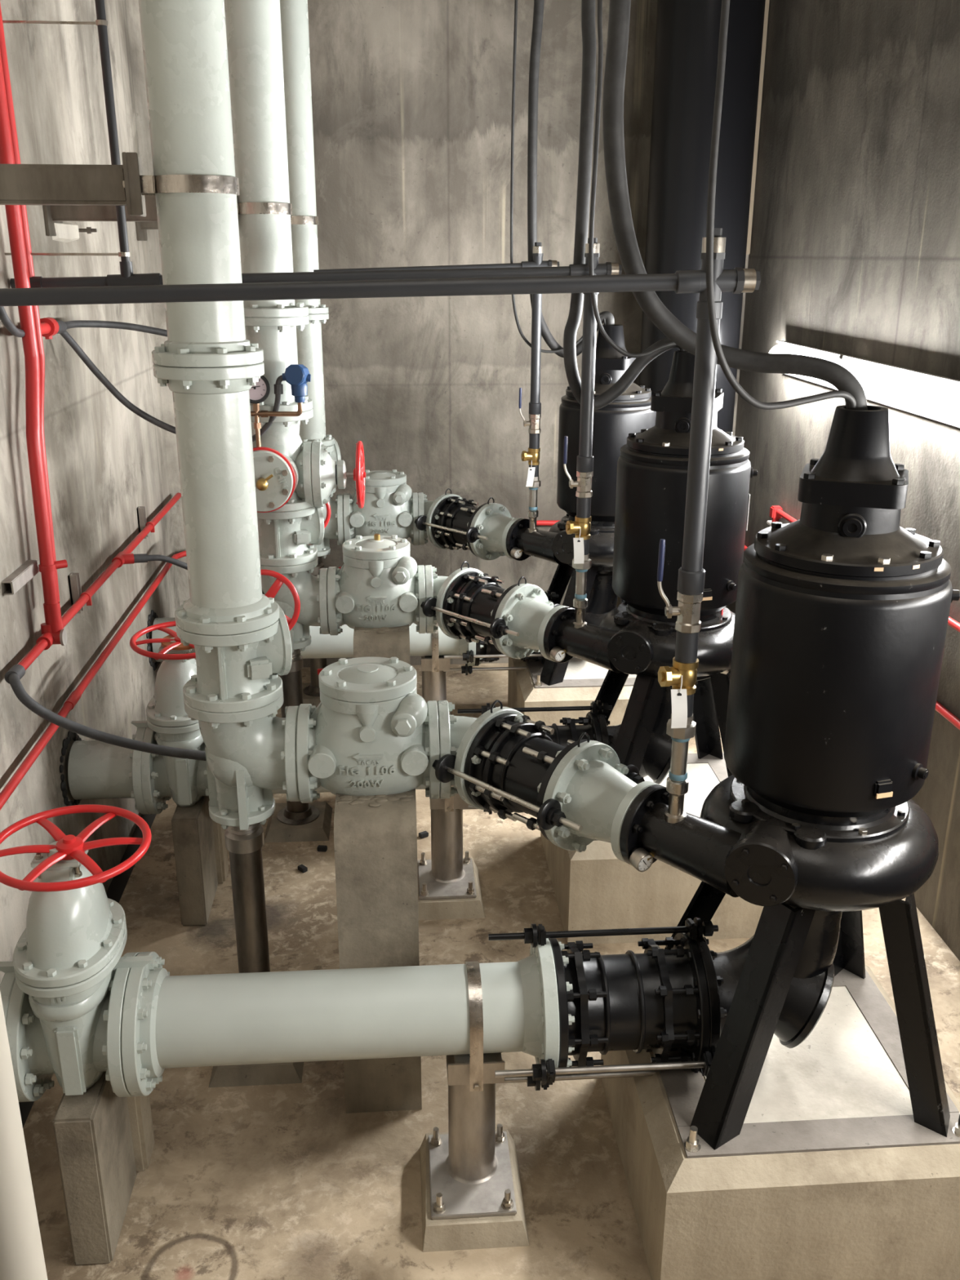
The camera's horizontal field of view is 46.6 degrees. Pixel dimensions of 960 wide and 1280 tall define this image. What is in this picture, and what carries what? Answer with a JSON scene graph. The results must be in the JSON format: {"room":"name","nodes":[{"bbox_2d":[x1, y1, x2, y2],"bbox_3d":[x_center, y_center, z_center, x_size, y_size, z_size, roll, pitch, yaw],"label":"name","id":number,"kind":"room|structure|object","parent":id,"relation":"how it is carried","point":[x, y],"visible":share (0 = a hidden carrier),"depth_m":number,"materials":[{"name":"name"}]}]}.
{"room":"mechanical room","nodes":[
{"label":"mechanical room","id":0,"kind":"room"},
{"bbox_2d":[0,0,190,982],"bbox_3d":[-1.575,-0.884,2.783,0.720,5.900,9.250,-1,19,-4],"label":"wall","id":1,"kind":"structure","parent":0,"point":[105,461],"depth_m":4.98,"materials":[{"name":"concrete"}]},
{"bbox_2d":[0,3,59,601],"bbox_3d":[-1.652,-1.668,3.902,0.040,3.152,0.222,-1,19,-4],"label":"conduit","id":2,"kind":"object","parent":1,"relation":"attached to","point":[2,44],"visible":0.41,"depth_m":4.08,"materials":[{"name":"metal"}]},
{"bbox_2d":[0,50,62,633],"bbox_3d":[-1.644,-1.591,3.838,0.060,3.256,0.195,-1,19,-4],"label":"red pipe","id":3,"kind":"object","parent":1,"relation":"attached to","point":[51,606],"visible":0.91,"depth_m":4.08,"materials":[{"name":"metal"}]},
{"bbox_2d":[1,559,67,595],"bbox_3d":[-1.643,-0.241,4.133,0.141,0.049,0.343,-1,19,-4],"label":"bracket","id":4,"kind":"object","parent":1,"relation":"attached to","point":[28,570],"visible":0.96,"depth_m":4.13,"materials":[{"name":"metal"}]},
{"bbox_2d":[40,316,66,339],"bbox_3d":[-1.703,-1.242,4.348,0.094,0.160,0.332,-1,19,-4],"label":"junction","id":5,"kind":"object","parent":1,"relation":"attached to","point":[50,326],"visible":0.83,"depth_m":4.34,"materials":[{"name":"paint"}]},
{"bbox_2d":[64,320,167,337],"bbox_3d":[-1.395,-1.313,4.857,0.919,0.179,0.175,-14,24,-36],"label":"flexible hose","id":6,"kind":"object","parent":5,"relation":"attached to","point":[77,323],"visible":0.52,"depth_m":4.77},
{"bbox_2d":[60,330,175,434],"bbox_3d":[-1.410,-1.086,4.790,0.734,0.535,0.136,-9,21,-26],"label":"flexible hose","id":7,"kind":"object","parent":5,"relation":"attached to","point":[65,335],"visible":0.66,"depth_m":4.75,"materials":[{"name":"rubber"}]},
{"bbox_2d":[52,222,97,242],"bbox_3d":[-1.750,-1.764,4.815,0.092,0.088,0.440,-1,19,-4],"label":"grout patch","id":8,"kind":"object","parent":1,"relation":"attached to","point":[66,232],"visible":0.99,"depth_m":4.80,"materials":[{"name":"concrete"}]},
{"bbox_2d":[2,0,160,288],"bbox_3d":[-1.458,-2.241,3.802,0.551,2.003,0.052,-1,19,-4],"label":"pipe","id":9,"kind":"object","parent":1,"relation":"attached to","point":[126,277],"visible":0.96,"depth_m":3.98,"materials":[{"name":"black plastic"}]},
{"bbox_2d":[18,813,156,1127],"bbox_3d":[-1.571,1.829,3.565,0.200,0.100,8.950,-1,19,-4],"label":"trim","id":10,"kind":"structure","parent":1,"relation":"attached to","point":[118,883],"depth_m":5.35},
{"bbox_2d":[4,492,181,684],"bbox_3d":[-1.695,-0.395,5.373,0.154,0.087,3.170,-1,19,-4],"label":"conduit","id":11,"kind":"object","parent":1,"relation":"attached to","point":[47,638],"visible":0.93,"depth_m":4.74,"materials":[{"name":"metal"}]},
{"bbox_2d":[8,672,206,760],"bbox_3d":[-1.008,0.300,4.009,1.282,0.436,0.112,-3,19,-8],"label":"flexible hose","id":12,"kind":"object","parent":11,"relation":"attached to","point":[23,696],"visible":0.67,"depth_m":3.95,"materials":[{"name":"rubber"}]},
{"bbox_2d":[0,550,186,809],"bbox_3d":[-1.623,0.052,5.127,0.232,0.058,3.862,-1,19,-4],"label":"conduit","id":13,"kind":"object","parent":1,"relation":"attached to","point":[76,695],"visible":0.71,"depth_m":4.63,"materials":[{"name":"metal"}]},
{"bbox_2d":[59,727,149,814],"bbox_3d":[-1.578,0.552,4.761,0.341,0.392,0.392,-1,19,-4],"label":"pipe","id":14,"kind":"object","parent":1,"relation":"attached to","point":[97,770],"visible":0.84,"depth_m":4.65,"materials":[{"name":"grey metal"}]},
{"bbox_2d":[0,151,239,217],"bbox_3d":[-1.163,-1.246,3.050,0.992,0.220,0.235,-1,19,-4],"label":"bracket","id":15,"kind":"object","parent":1,"relation":"attached to","point":[64,184],"visible":0.93,"depth_m":3.00,"materials":[{"name":"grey metal"}]},
{"bbox_2d":[43,195,292,235],"bbox_3d":[-1.285,-1.801,4.652,0.992,0.220,0.235,-1,19,-4],"label":"bracket","id":16,"kind":"object","parent":1,"relation":"attached to","point":[53,214],"visible":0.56,"depth_m":4.59,"materials":[{"name":"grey metal"}]},
{"bbox_2d":[146,609,195,671],"bbox_3d":[-1.700,-0.004,6.363,0.341,0.392,0.392,-1,19,-4],"label":"pipe","id":17,"kind":"object","parent":1,"relation":"attached to","point":[157,633],"visible":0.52,"depth_m":6.25,"materials":[{"name":"grey metal"}]},
{"bbox_2d":[135,216,318,240],"bbox_3d":[-1.407,-2.357,6.254,0.992,0.220,0.220,-1,19,-4],"label":"bracket","id":18,"kind":"object","parent":1,"relation":"attached to","point":[142,227],"visible":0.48,"depth_m":6.20,"materials":[{"name":"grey metal"}]},
{"bbox_2d":[22,662,959,1279],"bbox_3d":[0.414,1.768,3.696,3.830,0.300,9.550,-1,19,-4],"label":"floor","id":19,"kind":"structure","parent":0,"point":[276,1181],"depth_m":3.66,"materials":[{"name":"concrete"}]},
{"bbox_2d":[0,991,48,1279],"bbox_3d":[-0.595,1.310,1.576,0.180,1.950,0.180,-1,19,-4],"label":"pipe","id":20,"kind":"object","parent":19,"relation":"on","point":[21,1251],"visible":1,"depth_m":1.33,"materials":[{"name":"beige paint"}]},
{"bbox_2d":[52,1071,155,1264],"bbox_3d":[-1.105,1.466,3.311,0.139,0.515,0.460,-1,19,-4],"label":"concrete pier","id":21,"kind":"object","parent":19,"relation":"on","point":[103,1138],"visible":0.65,"depth_m":3.14,"materials":[{"name":"concrete"}]},
{"bbox_2d":[0,804,169,1102],"bbox_3d":[-1.121,0.908,3.115,0.456,0.800,0.422,-2,19,-7],"label":"valve","id":22,"kind":"object","parent":21,"relation":"on","point":[64,1019],"visible":0.88,"depth_m":3.00,"materials":[{"name":"grey metal"}]},
{"bbox_2d":[171,795,228,925],"bbox_3d":[-1.227,0.910,4.912,0.139,0.515,0.460,-1,19,-4],"label":"concrete pier","id":23,"kind":"object","parent":19,"relation":"on","point":[201,854],"visible":0.68,"depth_m":4.74,"materials":[{"name":"concrete"}]},
{"bbox_2d":[128,621,209,813],"bbox_3d":[-1.243,0.352,4.717,0.456,0.800,0.422,-2,19,-7],"label":"valve","id":24,"kind":"object","parent":23,"relation":"on","point":[163,778],"visible":0.58,"depth_m":4.58,"materials":[{"name":"grey metal"}]},
{"bbox_2d":[208,822,303,1087],"bbox_3d":[-0.792,1.030,3.868,0.320,0.975,0.340,-1,19,-4],"label":"support post","id":25,"kind":"object","parent":19,"relation":"on","point":[244,847],"visible":0.39,"depth_m":3.81,"materials":[{"name":"metal"}]},
{"bbox_2d":[183,692,300,830],"bbox_3d":[-0.768,0.383,3.645,0.357,0.442,0.312,-1,19,-4],"label":"base elbow","id":26,"kind":"object","parent":25,"relation":"on","point":[245,765],"visible":0.81,"depth_m":3.54,"materials":[{"name":"grey metal"}]},
{"bbox_2d":[175,568,300,728],"bbox_3d":[-0.781,0.017,3.646,0.363,0.367,0.565,-1,19,-4],"label":"valve","id":27,"kind":"object","parent":26,"relation":"on","point":[236,673],"visible":0.68,"depth_m":3.45,"materials":[{"name":"grey metal"}]},
{"bbox_2d":[152,362,279,635],"bbox_3d":[-0.788,-0.434,3.360,0.318,0.782,0.318,-1,19,-4],"label":"spool","id":28,"kind":"object","parent":27,"relation":"on","point":[213,423],"visible":0.88,"depth_m":3.28,"materials":[{"name":"grey metal"}]},
{"bbox_2d":[138,0,263,389],"bbox_3d":[-0.783,-1.943,2.837,0.314,2.530,0.314,-1,19,-4],"label":"riser pipe","id":29,"kind":"object","parent":28,"relation":"on","point":[184,42],"visible":0.93,"depth_m":2.99,"materials":[{"name":"grey metal"}]},
{"bbox_2d":[263,648,332,842],"bbox_3d":[-0.914,0.475,5.470,0.320,0.975,0.340,-1,19,-4],"label":"support post","id":30,"kind":"object","parent":19,"relation":"on","point":[291,821],"visible":0.57,"depth_m":5.48,"materials":[{"name":"metal"}]},
{"bbox_2d":[260,557,329,652],"bbox_3d":[-0.890,-0.173,5.247,0.357,0.442,0.312,-1,19,-4],"label":"base elbow","id":31,"kind":"object","parent":30,"relation":"on","point":[307,585],"visible":0.53,"depth_m":5.13,"materials":[{"name":"grey metal"}]},
{"bbox_2d":[257,498,330,578],"bbox_3d":[-0.899,-0.536,5.250,0.362,0.360,0.562,-1,19,-4],"label":"valve","id":32,"kind":"object","parent":31,"relation":"on","point":[286,539],"visible":0.64,"depth_m":5.05,"materials":[{"name":"grey metal"}]},
{"bbox_2d":[250,395,314,512],"bbox_3d":[-0.933,-0.822,4.942,0.332,0.477,0.486,6,20,16],"label":"fitting","id":33,"kind":"object","parent":32,"relation":"on","point":[275,467],"visible":0.7,"depth_m":4.83,"materials":[{"name":"grey metal"}]},
{"bbox_2d":[248,375,270,447],"bbox_3d":[-0.955,-0.973,4.753,0.128,0.331,0.065,-4,20,-11],"label":"pressure gauge","id":34,"kind":"object","parent":33,"relation":"attached to","point":[259,393],"visible":0.54,"depth_m":4.71,"materials":[{"name":"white metal"}]},
{"bbox_2d":[250,364,311,442],"bbox_3d":[-0.936,-1.002,4.795,0.439,0.372,0.139,6,20,17],"label":"pressure transmitter","id":35,"kind":"object","parent":34,"relation":"attached to","point":[297,375],"visible":0.91,"depth_m":4.72,"materials":[{"name":"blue metal"}]},
{"bbox_2d":[253,449,293,511],"bbox_3d":[-0.943,-0.687,4.813,0.266,0.266,0.031,-2,19,-7],"label":"blind","id":36,"kind":"object","parent":33,"relation":"hanging from","point":[279,491],"depth_m":4.81,"materials":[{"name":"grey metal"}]},
{"bbox_2d":[244,315,312,411],"bbox_3d":[-0.910,-1.215,4.884,0.332,0.398,0.332,-1,19,-4],"label":"spool","id":37,"kind":"object","parent":33,"relation":"on","point":[279,348],"visible":0.52,"depth_m":4.78,"materials":[{"name":"grey metal"}]},
{"bbox_2d":[224,0,308,332],"bbox_3d":[-0.906,-2.520,4.432,0.332,2.485,0.332,-1,19,-4],"label":"riser pipe","id":38,"kind":"object","parent":37,"relation":"on","point":[253,27],"visible":0.78,"depth_m":4.51,"materials":[{"name":"grey metal"}]},
{"bbox_2d":[295,440,365,508],"bbox_3d":[-0.673,-0.750,5.064,0.306,0.306,0.306,-1,19,-4],"label":"valve","id":39,"kind":"object","parent":33,"relation":"attached to","point":[319,474],"visible":0.98,"depth_m":4.96,"materials":[{"name":"grey metal"}]},
{"bbox_2d":[302,555,327,707],"bbox_3d":[-1.037,-0.081,7.072,0.320,0.975,0.340,-1,19,-4],"label":"support post","id":40,"kind":"object","parent":19,"relation":"on","point":[311,691],"visible":0.29,"depth_m":7.11,"materials":[{"name":"metal"}]},
{"bbox_2d":[313,488,344,558],"bbox_3d":[-1.012,-0.728,6.849,0.357,0.442,0.312,-1,19,-4],"label":"base elbow","id":41,"kind":"object","parent":40,"relation":"on","point":[335,524],"visible":0.31,"depth_m":6.76,"materials":[{"name":"grey metal"}]},
{"bbox_2d":[313,434,341,497],"bbox_3d":[-1.055,-1.087,6.840,0.345,0.360,0.542,-6,20,-17],"label":"valve","id":42,"kind":"object","parent":41,"relation":"on","point":[335,455],"visible":0.13,"depth_m":6.68,"materials":[{"name":"grey metal"}]},
{"bbox_2d":[296,313,334,452],"bbox_3d":[-1.003,-1.506,6.580,0.260,0.813,0.260,-1,19,-4],"label":"spool","id":43,"kind":"object","parent":42,"relation":"on","point":[309,343],"visible":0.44,"depth_m":6.50,"materials":[{"name":"grey metal"}]},
{"bbox_2d":[280,0,328,324],"bbox_3d":[-0.999,-3.045,6.047,0.250,2.552,0.250,-1,19,-4],"label":"riser pipe","id":44,"kind":"object","parent":43,"relation":"on","point":[294,13],"visible":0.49,"depth_m":6.08,"materials":[{"name":"grey metal"}]},
{"bbox_2d":[333,788,422,1113],"bbox_3d":[-0.346,0.964,3.884,0.255,1.092,0.660,-1,19,-4],"label":"pier","id":45,"kind":"object","parent":19,"relation":"on","point":[375,836],"visible":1,"depth_m":3.52,"materials":[{"name":"concrete"}]},
{"bbox_2d":[280,657,439,803],"bbox_3d":[-0.386,0.308,3.637,0.499,0.457,0.377,-1,19,-4],"label":"valve","id":46,"kind":"object","parent":45,"relation":"on","point":[367,734],"visible":0.97,"depth_m":3.50,"materials":[{"name":"grey metal"}]},
{"bbox_2d":[424,700,523,809],"bbox_3d":[-0.036,0.375,3.651,0.416,0.342,0.322,7,20,19],"label":"pipe","id":47,"kind":"object","parent":46,"relation":"attached to","point":[457,734],"visible":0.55,"depth_m":3.56,"materials":[{"name":"grey metal"}]},
{"bbox_2d":[431,699,644,840],"bbox_3d":[0.204,0.417,3.470,0.603,0.372,0.468,18,26,42],"label":"coupling","id":48,"kind":"object","parent":47,"relation":"attached to","point":[516,757],"visible":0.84,"depth_m":3.44,"materials":[{"name":"black metal"}]},
{"bbox_2d":[435,754,456,782],"bbox_3d":[-0.109,0.403,3.515,0.036,0.092,0.092,18,26,42],"label":"washer","id":49,"kind":"object","parent":48,"relation":"in","point":[445,771],"depth_m":3.49,"materials":[{"name":"rubber"}]},
{"bbox_2d":[537,798,561,830],"bbox_3d":[0.206,0.507,3.218,0.036,0.092,0.092,18,26,42],"label":"washer","id":50,"kind":"object","parent":48,"relation":"in","point":[549,814],"depth_m":3.19,"materials":[{"name":"rubber"}]},
{"bbox_2d":[353,624,409,664],"bbox_3d":[-0.468,0.408,5.486,0.255,1.092,0.660,-1,19,-4],"label":"pier","id":51,"kind":"object","parent":19,"relation":"on","point":[384,642],"visible":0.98,"depth_m":5.05,"materials":[{"name":"concrete"}]},
{"bbox_2d":[316,533,426,635],"bbox_3d":[-0.509,-0.259,5.235,0.499,0.482,0.377,-1,19,-4],"label":"valve","id":52,"kind":"object","parent":51,"relation":"on","point":[375,585],"visible":0.93,"depth_m":5.10,"materials":[{"name":"grey metal"}]},
{"bbox_2d":[415,564,483,639],"bbox_3d":[-0.159,-0.181,5.253,0.416,0.342,0.322,7,20,19],"label":"pipe","id":53,"kind":"object","parent":52,"relation":"attached to","point":[437,586],"visible":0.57,"depth_m":5.16,"materials":[{"name":"grey metal"}]},
{"bbox_2d":[420,560,560,653],"bbox_3d":[0.081,-0.139,5.072,0.603,0.372,0.468,18,26,42],"label":"coupling","id":54,"kind":"object","parent":53,"relation":"attached to","point":[475,597],"visible":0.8,"depth_m":5.05,"materials":[{"name":"black metal"}]},
{"bbox_2d":[421,623,452,715],"bbox_3d":[-0.269,0.225,6.499,0.310,0.776,0.400,-1,19,-4],"label":"support","id":55,"kind":"object","parent":19,"relation":"on","point":[433,667],"visible":0.38,"depth_m":6.46,"materials":[{"name":"concrete"}]},
{"bbox_2d":[299,622,475,666],"bbox_3d":[-0.631,-0.026,6.437,1.190,0.392,0.392,-1,19,-4],"label":"pipe","id":56,"kind":"object","parent":55,"relation":"on","point":[341,645],"visible":0.12,"depth_m":6.33,"materials":[{"name":"grey metal"}]},
{"bbox_2d":[417,785,484,920],"bbox_3d":[-0.146,0.781,4.897,0.310,0.776,0.400,-1,19,-4],"label":"support","id":57,"kind":"object","parent":19,"relation":"on","point":[449,886],"visible":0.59,"depth_m":4.88,"materials":[{"name":"silver metal"}]},
{"bbox_2d":[419,961,528,1252],"bbox_3d":[-0.024,1.336,3.295,0.310,0.776,0.400,-1,19,-4],"label":"support","id":58,"kind":"object","parent":19,"relation":"on","point":[472,1197],"visible":0.9,"depth_m":3.28,"materials":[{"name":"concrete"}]},
{"bbox_2d":[121,937,559,1096],"bbox_3d":[-0.386,1.085,3.233,1.190,0.392,0.392,-1,19,-4],"label":"pipe","id":59,"kind":"object","parent":58,"relation":"on","point":[272,1017],"visible":0.89,"depth_m":3.13,"materials":[{"name":"grey metal"}]},
{"bbox_2d":[507,657,636,725],"bbox_3d":[0.673,0.343,6.649,0.925,0.461,0.920,-1,19,-4],"label":"concrete plinth","id":60,"kind":"object","parent":19,"relation":"on","point":[522,691],"visible":0.14,"depth_m":6.18,"materials":[{"name":"concrete"}]},
{"bbox_2d":[506,324,656,688],"bbox_3d":[0.612,-0.771,6.251,0.935,1.919,0.792,-1,19,-4],"label":"pump","id":61,"kind":"object","parent":19,"relation":"on","point":[630,412],"visible":0.58,"depth_m":6.05,"materials":[{"name":"black"}]},
{"bbox_2d":[466,502,522,560],"bbox_3d":[0.135,-0.618,6.515,0.297,0.340,0.340,18,26,42],"label":"reducer","id":62,"kind":"object","parent":61,"relation":"attached to","point":[493,521],"visible":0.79,"depth_m":6.47,"materials":[{"name":"grey metal"}]},
{"bbox_2d":[443,590,558,675],"bbox_3d":[0.124,-0.040,6.469,0.680,0.464,0.423,-1,19,-4],"label":"coupling","id":63,"kind":"object","parent":61,"relation":"attached to","point":[484,652],"visible":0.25,"depth_m":6.40,"materials":[{"name":"black metal"}]},
{"bbox_2d":[527,293,542,533],"bbox_3d":[0.300,-1.253,6.083,0.074,1.355,0.074,6,20,17],"label":"flushing riser","id":64,"kind":"object","parent":61,"relation":"on","point":[535,406],"visible":0.95,"depth_m":6.03,"materials":[{"name":"grey plastic"}]},
{"bbox_2d":[531,242,559,266],"bbox_3d":[0.338,-1.976,5.835,0.152,0.203,0.060,-1,19,-4],"label":"cross","id":65,"kind":"object","parent":64,"relation":"on","point":[537,254],"visible":0.62,"depth_m":5.81,"materials":[{"name":"grey plastic"}]},
{"bbox_2d":[313,261,532,271],"bbox_3d":[-0.289,-1.932,5.802,1.146,0.082,0.052,-1,19,-4],"label":"pipe","id":66,"kind":"object","parent":65,"relation":"attached to","point":[523,264],"visible":0.52,"depth_m":5.79,"materials":[{"name":"grey plastic"}]},
{"bbox_2d":[510,0,606,353],"bbox_3d":[0.421,-2.859,5.558,0.526,2.775,0.035,0,19,0],"label":"cable","id":67,"kind":"object","parent":61,"relation":"attached to","point":[523,337],"visible":0.82,"depth_m":5.71,"materials":[{"name":"rubber"}]},
{"bbox_2d":[527,0,614,357],"bbox_3d":[0.487,-2.857,5.599,0.482,2.808,0.089,3,19,7],"label":"power cable","id":68,"kind":"object","parent":61,"relation":"attached to","point":[538,14],"visible":0.62,"depth_m":5.72,"materials":[{"name":"rubber"}]},
{"bbox_2d":[543,350,757,840],"bbox_3d":[0.735,-0.215,4.649,0.935,1.919,0.792,-1,19,-4],"label":"pump","id":69,"kind":"object","parent":19,"relation":"on","point":[636,637],"visible":0.76,"depth_m":4.46,"materials":[{"name":"black"}]},
{"bbox_2d":[490,583,568,661],"bbox_3d":[0.257,-0.062,4.913,0.297,0.340,0.340,18,26,42],"label":"reducer","id":70,"kind":"object","parent":69,"relation":"attached to","point":[526,609],"visible":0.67,"depth_m":4.86,"materials":[{"name":"grey metal"}]},
{"bbox_2d":[457,700,613,814],"bbox_3d":[0.246,0.516,4.867,0.680,0.464,0.423,-1,19,-4],"label":"coupling","id":71,"kind":"object","parent":69,"relation":"attached to","point":[562,734],"visible":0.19,"depth_m":4.84,"materials":[{"name":"black metal"}]},
{"bbox_2d":[572,294,597,628],"bbox_3d":[0.423,-0.697,4.481,0.074,1.355,0.074,6,20,17],"label":"flushing riser","id":72,"kind":"object","parent":69,"relation":"on","point":[584,464],"visible":0.9,"depth_m":4.42,"materials":[{"name":"grey plastic"}]},
{"bbox_2d":[563,435,593,497],"bbox_3d":[0.395,-0.697,4.479,0.123,0.245,0.068,-1,19,-4],"label":"valve","id":73,"kind":"object","parent":72,"relation":"on","point":[584,482],"visible":0.96,"depth_m":4.48,"materials":[{"name":"silver metal"}]},
{"bbox_2d":[565,515,591,539],"bbox_3d":[0.403,-0.460,4.558,0.106,0.090,0.067,-5,20,-15],"label":"valve","id":74,"kind":"object","parent":72,"relation":"on","point":[584,524],"visible":0.98,"depth_m":4.53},
{"bbox_2d":[582,237,622,294],"bbox_3d":[0.460,-1.420,4.233,0.152,0.203,0.060,-1,19,-4],"label":"cross","id":75,"kind":"object","parent":72,"relation":"on","point":[607,268],"visible":0.65,"depth_m":4.21,"materials":[{"name":"grey plastic"}]},
{"bbox_2d":[9,263,584,288],"bbox_3d":[-0.660,-1.361,4.168,2.136,0.092,0.052,-1,19,-4],"label":"pipe","id":76,"kind":"object","parent":75,"relation":"attached to","point":[577,269],"visible":0.76,"depth_m":4.17,"materials":[{"name":"grey plastic"}]},
{"bbox_2d":[563,0,687,409],"bbox_3d":[0.587,-2.225,4.018,0.511,2.763,0.078,2,19,6],"label":"power cable","id":77,"kind":"object","parent":69,"relation":"attached to","point":[588,6],"visible":0.78,"depth_m":4.23,"materials":[{"name":"rubber"}]},
{"bbox_2d":[588,0,684,357],"bbox_3d":[0.608,-2.299,3.905,0.405,2.550,0.052,-2,19,-5],"label":"cable","id":78,"kind":"object","parent":69,"relation":"attached to","point":[602,330],"visible":0.88,"depth_m":4.10,"materials":[{"name":"rubber"}]},
{"bbox_2d":[540,752,764,944],"bbox_3d":[0.796,0.898,5.047,0.925,0.461,0.920,-1,19,-4],"label":"concrete plinth","id":79,"kind":"object","parent":19,"relation":"on","point":[593,889],"visible":0.22,"depth_m":4.63,"materials":[{"name":"concrete"}]},
{"bbox_2d":[600,965,959,1279],"bbox_3d":[0.918,1.454,3.445,0.925,0.461,0.920,-1,19,-4],"label":"concrete plinth","id":80,"kind":"object","parent":19,"relation":"on","point":[893,1213],"visible":0.47,"depth_m":3.03,"materials":[{"name":"concrete"}]},
{"bbox_2d":[619,404,959,1158],"bbox_3d":[0.857,0.341,3.047,0.935,1.919,0.792,-1,19,-4],"label":"pump","id":81,"kind":"object","parent":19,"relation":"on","point":[842,609],"visible":0.97,"depth_m":2.88,"materials":[{"name":"black metal"}]},
{"bbox_2d":[536,740,657,863],"bbox_3d":[0.380,0.494,3.311,0.297,0.340,0.340,18,26,42],"label":"reducer","id":82,"kind":"object","parent":81,"relation":"attached to","point":[591,787],"visible":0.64,"depth_m":3.25,"materials":[{"name":"grey metal"}]},
{"bbox_2d":[488,916,727,1090],"bbox_3d":[0.368,1.071,3.265,0.680,0.464,0.423,-1,19,-4],"label":"coupling","id":83,"kind":"object","parent":81,"relation":"attached to","point":[656,1000],"visible":0.78,"depth_m":3.17,"materials":[{"name":"black metal"}]},
{"bbox_2d":[629,848,654,871],"bbox_3d":[0.488,0.602,3.139,0.144,0.076,0.045,-11,22,-29],"label":"gauge","id":84,"kind":"object","parent":81,"relation":"attached to","point":[640,859],"visible":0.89,"depth_m":3.11,"materials":[{"name":"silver metal"}]},
{"bbox_2d":[664,319,719,823],"bbox_3d":[0.545,-0.142,2.879,0.074,1.355,0.074,6,20,17],"label":"flushing riser","id":85,"kind":"object","parent":81,"relation":"on","point":[691,580],"visible":0.91,"depth_m":2.81,"materials":[{"name":"grey metal"}]},
{"bbox_2d":[657,656,698,695],"bbox_3d":[0.526,0.096,2.956,0.106,0.090,0.067,-5,20,-15],"label":"valve","id":86,"kind":"object","parent":85,"relation":"attached to","point":[668,676],"visible":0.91,"depth_m":2.93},
{"bbox_2d":[671,675,687,728],"bbox_3d":[0.525,0.163,2.939,0.045,0.143,0.025,-1,19,-4],"label":"paper tag","id":87,"kind":"object","parent":86,"relation":"hanging from","point":[678,696],"visible":1,"depth_m":2.94,"materials":[{"name":"white"}]},
{"bbox_2d":[657,538,702,633],"bbox_3d":[0.517,-0.141,2.877,0.123,0.245,0.068,-1,19,-4],"label":"valve","id":88,"kind":"object","parent":85,"relation":"on","point":[687,611],"visible":0.99,"depth_m":2.88,"materials":[{"name":"silver metal"}]},
{"bbox_2d":[696,227,760,319],"bbox_3d":[0.583,-0.864,2.631,0.152,0.203,0.060,-1,19,-4],"label":"cross","id":89,"kind":"object","parent":85,"relation":"on","point":[739,280],"visible":0.83,"depth_m":2.61,"materials":[{"name":"grey plastic"}]},
{"bbox_2d":[0,270,701,306],"bbox_3d":[-0.538,-0.805,2.566,2.136,0.093,0.052,-1,19,-4],"label":"pipe","id":90,"kind":"object","parent":89,"relation":"attached to","point":[682,282],"visible":0.97,"depth_m":2.57,"materials":[{"name":"grey plastic"}]},
{"bbox_2d":[602,0,867,410],"bbox_3d":[0.636,-1.653,2.495,0.686,2.247,0.118,5,20,12],"label":"power cable","id":91,"kind":"object","parent":81,"relation":"attached to","point":[831,372],"visible":0.84,"depth_m":2.73,"materials":[{"name":"rubber"}]},
{"bbox_2d":[706,0,857,409],"bbox_3d":[0.723,-1.599,2.333,0.432,2.243,0.025,-4,20,-13],"label":"cable","id":92,"kind":"object","parent":81,"relation":"attached to","point":[725,367],"visible":0.99,"depth_m":2.53,"materials":[{"name":"rubber"}]},
{"bbox_3d":[-0.591,-0.147,7.088,0.255,1.092,0.660,-1,19,-4],"label":"pier","id":93,"kind":"object","parent":19,"relation":"on","visible":0},
{"bbox_2d":[335,469,418,545],"bbox_3d":[-0.631,-0.803,6.841,0.499,0.457,0.377,-1,19,-4],"label":"valve","id":94,"kind":"object","parent":93,"relation":"on","point":[388,507],"visible":0.88,"depth_m":6.70,"materials":[{"name":"grey metal"}]},
{"bbox_2d":[410,492,462,549],"bbox_3d":[-0.281,-0.737,6.855,0.416,0.342,0.322,7,20,19],"label":"pipe","id":95,"kind":"object","parent":94,"relation":"attached to","point":[425,508],"visible":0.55,"depth_m":6.76,"materials":[{"name":"grey metal"}]},
{"bbox_2d":[414,488,494,557],"bbox_3d":[-0.041,-0.695,6.674,0.603,0.372,0.468,18,26,42],"label":"coupling","id":96,"kind":"object","parent":95,"relation":"attached to","point":[455,513],"visible":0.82,"depth_m":6.65,"materials":[{"name":"black metal"}]},
{"bbox_2d":[251,0,748,667],"bbox_3d":[0.081,-2.436,7.120,3.243,5.800,0.300,-1,19,-4],"label":"wall","id":97,"kind":"structure","parent":0,"point":[411,100],"depth_m":6.88,"materials":[{"name":"concrete"}]},
{"bbox_2d":[746,0,769,254],"bbox_3d":[1.667,-3.576,6.666,0.085,2.400,0.040,-1,19,-4],"label":"trim","id":98,"kind":"structure","parent":97,"relation":"attached to","point":[766,4],"depth_m":6.80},
{"bbox_2d":[639,0,765,432],"bbox_3d":[1.294,-2.373,6.672,0.596,5.580,0.596,-1,19,-4],"label":"column","id":99,"kind":"structure","parent":0,"point":[687,33],"depth_m":6.30,"materials":[{"name":"metal"}]},
{"bbox_2d":[725,0,959,960],"bbox_3d":[2.171,-1.105,2.993,0.300,5.600,9.250,-1,19,-4],"label":"wall","id":100,"kind":"structure","parent":0,"point":[855,246],"depth_m":5.29,"materials":[{"name":"concrete"}]},
{"bbox_2d":[768,340,959,427],"bbox_3d":[1.804,-1.249,5.302,0.107,0.187,2.450,-1,19,-4],"label":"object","id":101,"kind":"structure","parent":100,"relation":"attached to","point":[931,396],"depth_m":4.82,"materials":[{"name":"white"}]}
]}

